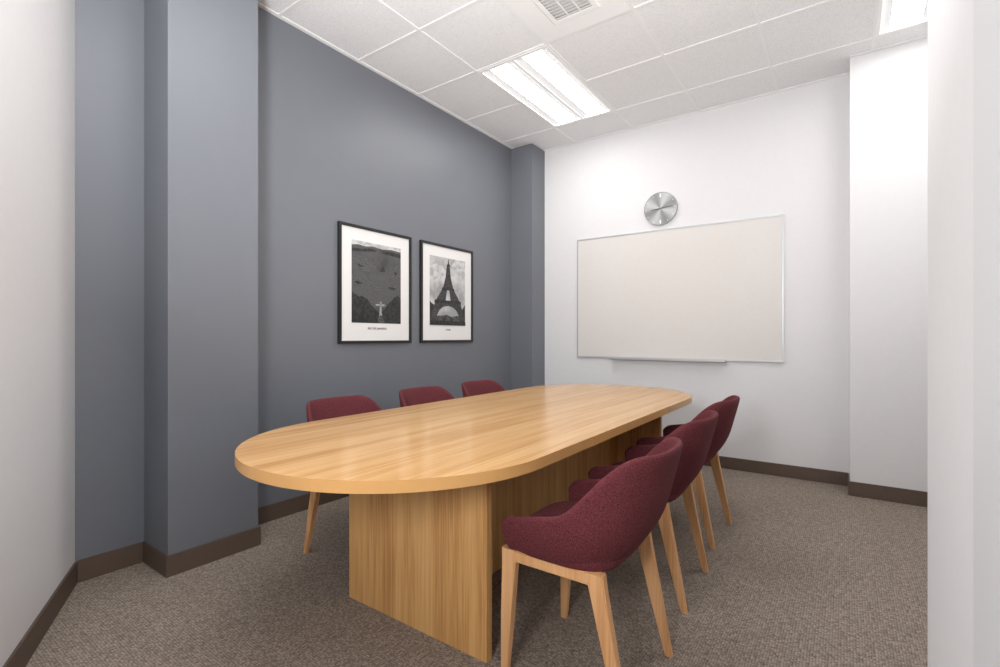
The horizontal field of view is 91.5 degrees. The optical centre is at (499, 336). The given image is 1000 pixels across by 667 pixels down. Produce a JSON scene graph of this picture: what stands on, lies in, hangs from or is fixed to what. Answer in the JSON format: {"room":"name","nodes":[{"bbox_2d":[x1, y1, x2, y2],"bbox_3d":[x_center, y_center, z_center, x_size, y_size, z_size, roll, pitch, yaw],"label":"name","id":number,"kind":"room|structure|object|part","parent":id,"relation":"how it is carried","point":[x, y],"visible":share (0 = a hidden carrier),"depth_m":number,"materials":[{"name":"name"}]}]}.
{"room":"meeting room","nodes":[
{"label":"meeting room","id":0,"kind":"room"},
{"bbox_2d":[0,0,74,666],"bbox_3d":[-1.207,-0.510,0.761,0.120,3.300,3.392,0,0,-29],"label":"wall","id":1,"kind":"structure","parent":0,"point":[37,37],"depth_m":1.81,"materials":[{"name":"white paint"}]},
{"bbox_2d":[3,562,76,666],"bbox_3d":[-1.155,1.089,0.800,0.010,0.102,3.310,0,0,-29],"label":"baseboard","id":2,"kind":"structure","parent":1,"relation":"attached to","point":[21,655],"depth_m":1.83,"materials":[{"name":"brown wood"}]},
{"bbox_2d":[144,0,257,555],"bbox_3d":[-1.569,-0.435,2.574,0.285,3.150,0.436,0,0,35],"label":"wall column","id":3,"kind":"structure","parent":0,"point":[201,56],"depth_m":2.45,"materials":[{"name":"paint"}]},
{"bbox_2d":[143,541,166,576],"bbox_3d":[-1.698,1.089,2.392,0.285,0.102,0.010,0,0,35],"label":"baseboard","id":4,"kind":"structure","parent":3,"relation":"attached to","point":[154,558],"depth_m":2.38,"materials":[{"name":"brown rubber"}]},
{"bbox_2d":[165,526,260,577],"bbox_3d":[-1.448,1.089,2.489,0.010,0.102,0.456,0,0,35],"label":"baseboard","id":5,"kind":"structure","parent":3,"relation":"attached to","point":[176,563],"depth_m":2.46,"materials":[{"name":"brown rubber"}]},
{"bbox_2d":[75,0,510,561],"bbox_3d":[-0.896,-0.510,3.900,0.150,3.300,4.130,0,0,35],"label":"wall","id":6,"kind":"structure","parent":0,"point":[339,140],"depth_m":3.14,"materials":[{"name":"paint"}]},
{"bbox_2d":[77,542,142,582],"bbox_3d":[-1.887,1.089,2.363,0.010,0.102,0.256,0,0,35],"label":"baseboard","id":7,"kind":"structure","parent":6,"relation":"attached to","point":[91,567],"depth_m":2.35,"materials":[{"name":"brown rubber"}]},
{"bbox_2d":[258,492,348,524],"bbox_3d":[-0.715,1.089,4.017,0.010,0.102,2.890,0,0,35],"label":"baseboard","id":8,"kind":"structure","parent":6,"relation":"attached to","point":[274,511],"depth_m":3.12,"materials":[{"name":"brown wood"}]},
{"bbox_2d":[337,221,411,343],"bbox_3d":[-0.933,-0.383,3.700,0.022,0.862,0.697,0,0,35],"label":"framed picture","id":9,"kind":"object","parent":6,"relation":"attached to","point":[374,266],"visible":1,"depth_m":3.67,"materials":[{"name":"white paper"}]},
{"bbox_2d":[352,239,400,323],"bbox_3d":[-0.931,-0.404,3.698,0.001,0.600,0.475,0,0,35],"label":"print","id":10,"kind":"object","parent":9,"relation":"attached to","point":[376,265],"depth_m":3.68,"materials":[{"name":"paper"}]},
{"bbox_2d":[419,240,472,342],"bbox_3d":[-0.466,-0.383,4.359,0.022,0.862,0.697,0,0,35],"label":"framed picture","id":11,"kind":"object","parent":6,"relation":"attached to","point":[445,272],"visible":1,"depth_m":4.31,"materials":[{"name":"white paper"}]},
{"bbox_2d":[430,255,464,325],"bbox_3d":[-0.463,-0.404,4.357,0.005,0.600,0.475,0,0,35],"label":"print","id":12,"kind":"object","parent":11,"relation":"attached to","point":[447,273],"depth_m":4.35,"materials":[{"name":"paper"}]},
{"bbox_2d":[26,465,927,666],"bbox_3d":[0.469,1.190,1.873,5.000,0.100,6.000,0,0,35],"label":"floor","id":13,"kind":"structure","parent":0,"point":[804,573],"depth_m":2.07,"materials":[{"name":"carpet"}]},
{"bbox_2d":[303,395,381,553],"bbox_3d":[-0.753,0.743,2.641,0.532,0.794,0.519,0,0,35],"label":"armchair","id":14,"kind":"object","parent":13,"relation":"on","point":[333,407],"visible":0.11,"depth_m":2.73,"materials":[{"name":"red fabric"}]},
{"bbox_3d":[-0.974,0.923,2.545,0.140,0.434,0.034,0,0,35],"label":"leg","id":15,"kind":"part","parent":14,"relation":"part of","materials":[{"name":"brown wood"}]},
{"bbox_3d":[-0.768,0.526,2.651,0.506,0.364,0.520,0,0,35],"label":"backrest","id":16,"kind":"part","parent":14,"relation":"part of","materials":[{"name":"red fabric"}]},
{"bbox_2d":[399,386,454,406],"bbox_3d":[-0.372,0.743,3.180,0.532,0.794,0.519,0,0,35],"label":"armchair","id":17,"kind":"object","parent":13,"relation":"on","point":[428,394],"visible":0.09,"depth_m":3.35,"materials":[{"name":"red fabric"}]},
{"bbox_2d":[235,384,691,662],"bbox_3d":[0.174,0.770,2.743,1.236,0.740,3.122,0,0,35],"label":"conference table","id":18,"kind":"object","parent":13,"relation":"on","point":[431,487],"visible":1,"depth_m":1.90,"materials":[{"name":"brown wood"}]},
{"bbox_3d":[-0.345,0.788,1.930,0.753,0.703,0.032,0,0,35],"label":"panel","id":19,"kind":"part","parent":18,"relation":"part of","materials":[{"name":"brown wood"}]},
{"bbox_3d":[0.223,0.788,2.735,0.030,0.703,1.938,0,0,35],"label":"panel","id":20,"kind":"part","parent":18,"relation":"part of","materials":[{"name":"brown wood"}]},
{"bbox_3d":[0.794,0.788,3.538,0.753,0.703,0.032,0,0,35],"label":"panel","id":21,"kind":"part","parent":18,"relation":"part of","materials":[{"name":"brown wood"}]},
{"bbox_2d":[461,380,505,396],"bbox_3d":[-0.008,0.743,3.694,0.532,0.794,0.519,0,0,35],"label":"armchair","id":22,"kind":"object","parent":13,"relation":"on","point":[477,387],"visible":0.06,"depth_m":3.88,"materials":[{"name":"red fabric"}]},
{"bbox_2d":[501,437,682,666],"bbox_3d":[0.335,0.743,1.674,0.532,0.794,0.519,0,0,35],"label":"armchair","id":23,"kind":"object","parent":13,"relation":"on","point":[586,536],"visible":1,"depth_m":1.47,"materials":[{"name":"red fabric"}]},
{"bbox_3d":[0.036,0.923,1.633,0.063,0.434,0.034,0,0,35],"label":"leg","id":24,"kind":"part","parent":23,"relation":"part of","materials":[{"name":"brown wood"}]},
{"bbox_3d":[0.159,0.726,1.548,0.280,0.037,0.030,0,0,35],"label":"rail","id":25,"kind":"part","parent":23,"relation":"part of","materials":[{"name":"brown wood"}]},
{"bbox_3d":[0.274,0.923,1.970,0.063,0.434,0.034,0,0,35],"label":"leg","id":26,"kind":"part","parent":23,"relation":"part of","materials":[{"name":"brown wood"}]},
{"bbox_3d":[0.281,0.686,1.712,0.402,0.074,0.459,0,0,35],"label":"seat","id":27,"kind":"part","parent":23,"relation":"part of","materials":[{"name":"red fabric"}]},
{"bbox_3d":[0.349,0.526,1.664,0.506,0.364,0.520,0,0,35],"label":"backrest","id":28,"kind":"part","parent":23,"relation":"part of","materials":[{"name":"red fabric"}]},
{"bbox_3d":[0.317,0.923,1.434,0.140,0.434,0.034,0,0,35],"label":"leg","id":29,"kind":"part","parent":23,"relation":"part of","materials":[{"name":"brown wood"}]},
{"bbox_3d":[0.555,0.923,1.771,0.140,0.434,0.034,0,0,35],"label":"leg","id":30,"kind":"part","parent":23,"relation":"part of","materials":[{"name":"brown wood"}]},
{"bbox_2d":[588,410,718,613],"bbox_3d":[0.731,0.743,2.290,0.532,0.794,0.519,0,0,34],"label":"armchair","id":31,"kind":"object","parent":13,"relation":"on","point":[696,436],"visible":0.43,"depth_m":2.06,"materials":[{"name":"red fabric"}]},
{"bbox_3d":[0.676,0.686,2.327,0.402,0.074,0.459,0,0,34],"label":"seat","id":32,"kind":"part","parent":31,"relation":"part of","materials":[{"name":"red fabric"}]},
{"bbox_3d":[0.745,0.526,2.280,0.506,0.364,0.520,0,0,34],"label":"backrest","id":33,"kind":"part","parent":31,"relation":"part of","materials":[{"name":"red fabric"}]},
{"bbox_3d":[0.719,0.923,2.050,0.140,0.434,0.034,0,0,34],"label":"leg","id":34,"kind":"part","parent":31,"relation":"part of","materials":[{"name":"brown wood"}]},
{"bbox_3d":[0.948,0.923,2.392,0.140,0.434,0.034,0,0,34],"label":"leg","id":35,"kind":"part","parent":31,"relation":"part of","materials":[{"name":"brown wood"}]},
{"bbox_2d":[636,395,739,549],"bbox_3d":[1.127,0.743,2.902,0.532,0.794,0.519,0,0,36],"label":"armchair","id":36,"kind":"object","parent":13,"relation":"on","point":[726,409],"visible":0.39,"depth_m":2.69,"materials":[{"name":"red fabric"}]},
{"bbox_3d":[1.141,0.526,2.891,0.506,0.364,0.520,0,0,36],"label":"backrest","id":37,"kind":"part","parent":36,"relation":"part of","materials":[{"name":"red fabric"}]},
{"bbox_3d":[1.105,0.923,2.662,0.140,0.434,0.034,0,0,36],"label":"leg","id":38,"kind":"part","parent":36,"relation":"part of","materials":[{"name":"brown wood"}]},
{"bbox_3d":[1.349,0.923,2.994,0.140,0.434,0.034,0,0,36],"label":"leg","id":39,"kind":"part","parent":36,"relation":"part of","materials":[{"name":"brown wood"}]},
{"bbox_2d":[511,144,544,389],"bbox_3d":[0.303,-0.435,5.238,0.260,3.150,0.260,0,0,35],"label":"column","id":40,"kind":"structure","parent":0,"point":[527,161],"depth_m":5.15,"materials":[{"name":"paint"}]},
{"bbox_2d":[258,0,927,150],"bbox_3d":[0.471,-2.027,1.799,4.510,0.025,5.680,0,0,35],"label":"ceiling","id":41,"kind":"structure","parent":0,"point":[484,33],"depth_m":3.40,"materials":[{"name":"tile"}]},
{"bbox_2d":[478,45,612,127],"bbox_3d":[0.422,-2.069,4.014,0.594,0.122,1.204,0,0,35],"label":"ceiling light","id":42,"kind":"object","parent":41,"relation":"attached to","point":[538,79],"visible":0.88,"depth_m":3.94,"materials":[{"name":"white plastic"}]},
{"bbox_2d":[504,0,630,42],"bbox_3d":[0.391,-2.020,2.915,0.594,0.040,0.594,0,0,35],"label":"ceiling vent","id":43,"kind":"object","parent":41,"relation":"in","point":[552,20],"visible":0.99,"depth_m":3.02,"materials":[{"name":"white metal"}]},
{"bbox_2d":[258,0,927,150],"bbox_3d":[0.471,-2.013,1.799,4.510,0.008,5.680,0,0,35],"label":"grid","id":44,"kind":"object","parent":41,"relation":"attached to","point":[280,15],"depth_m":3.46,"materials":[{"name":"white metal"}]},
{"bbox_2d":[875,0,927,37],"bbox_3d":[2.414,-2.069,2.604,0.594,0.122,1.204,0,0,35],"label":"ceiling light","id":45,"kind":"object","parent":41,"relation":"attached to","point":[893,15],"visible":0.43,"depth_m":3.06,"materials":[{"name":"white plastic"}]},
{"bbox_2d":[545,74,849,472],"bbox_3d":[2.217,-0.510,4.134,4.660,3.300,0.150,0,0,35],"label":"wall","id":46,"kind":"structure","parent":0,"point":[787,152],"depth_m":4.11,"materials":[{"name":"white paint"}]},
{"bbox_2d":[644,192,677,224],"bbox_3d":[1.496,-1.195,4.535,0.308,0.308,0.028,0,0,35],"label":"wall clock","id":47,"kind":"object","parent":46,"relation":"attached to","point":[660,208],"visible":1,"depth_m":4.53,"materials":[{"name":"metal"}]},
{"bbox_2d":[577,214,783,361],"bbox_3d":[1.540,-0.392,4.477,1.850,1.216,0.073,0,0,35],"label":"whiteboard","id":48,"kind":"object","parent":46,"relation":"attached to","point":[710,292],"visible":1,"depth_m":4.40,"materials":[{"name":"metal"}]},
{"bbox_2d":[609,357,726,361],"bbox_3d":[1.518,0.207,4.493,1.045,0.018,0.073,0,0,35],"label":"tray","id":49,"kind":"object","parent":48,"relation":"on","point":[699,359],"depth_m":4.40,"materials":[{"name":"metal"}]},
{"bbox_2d":[704,456,847,485],"bbox_3d":[1.575,1.089,4.491,2.660,0.102,0.010,0,0,35],"label":"baseboard","id":50,"kind":"structure","parent":46,"relation":"attached to","point":[775,469],"depth_m":3.96,"materials":[{"name":"brown wood"}]},
{"bbox_2d":[850,37,927,491],"bbox_3d":[3.237,-0.435,3.161,1.570,3.150,0.260,0,0,35],"label":"wall column","id":51,"kind":"structure","parent":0,"point":[889,86],"depth_m":3.38,"materials":[{"name":"white paint"}]},
{"bbox_2d":[848,473,849,494],"bbox_3d":[2.586,1.089,3.609,0.010,0.102,0.260,0,0,35],"label":"baseboard","id":52,"kind":"structure","parent":51,"relation":"attached to","point":[848,473],"depth_m":3.50,"materials":[{"name":"brown rubber"}]},
{"bbox_2d":[850,481,927,506],"bbox_3d":[3.155,1.089,3.054,1.560,0.102,0.010,0,0,35],"label":"baseboard","id":53,"kind":"structure","parent":51,"relation":"attached to","point":[871,491],"depth_m":3.37,"materials":[{"name":"brown wood"}]},
{"bbox_2d":[928,0,972,666],"bbox_3d":[0.808,-0.510,-0.486,1.620,3.300,2.340,0,0,35],"label":"wall","id":54,"kind":"structure","parent":0,"point":[950,22],"depth_m":0.74,"materials":[{"name":"white paint"}]},
{"bbox_2d":[973,0,999,666],"bbox_3d":[0.404,-0.435,0.356,0.013,3.150,0.448,0,0,35],"label":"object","id":55,"kind":"structure","parent":54,"relation":"attached to","point":[986,13],"depth_m":0.50,"materials":[{"name":"white paint"}]}
]}

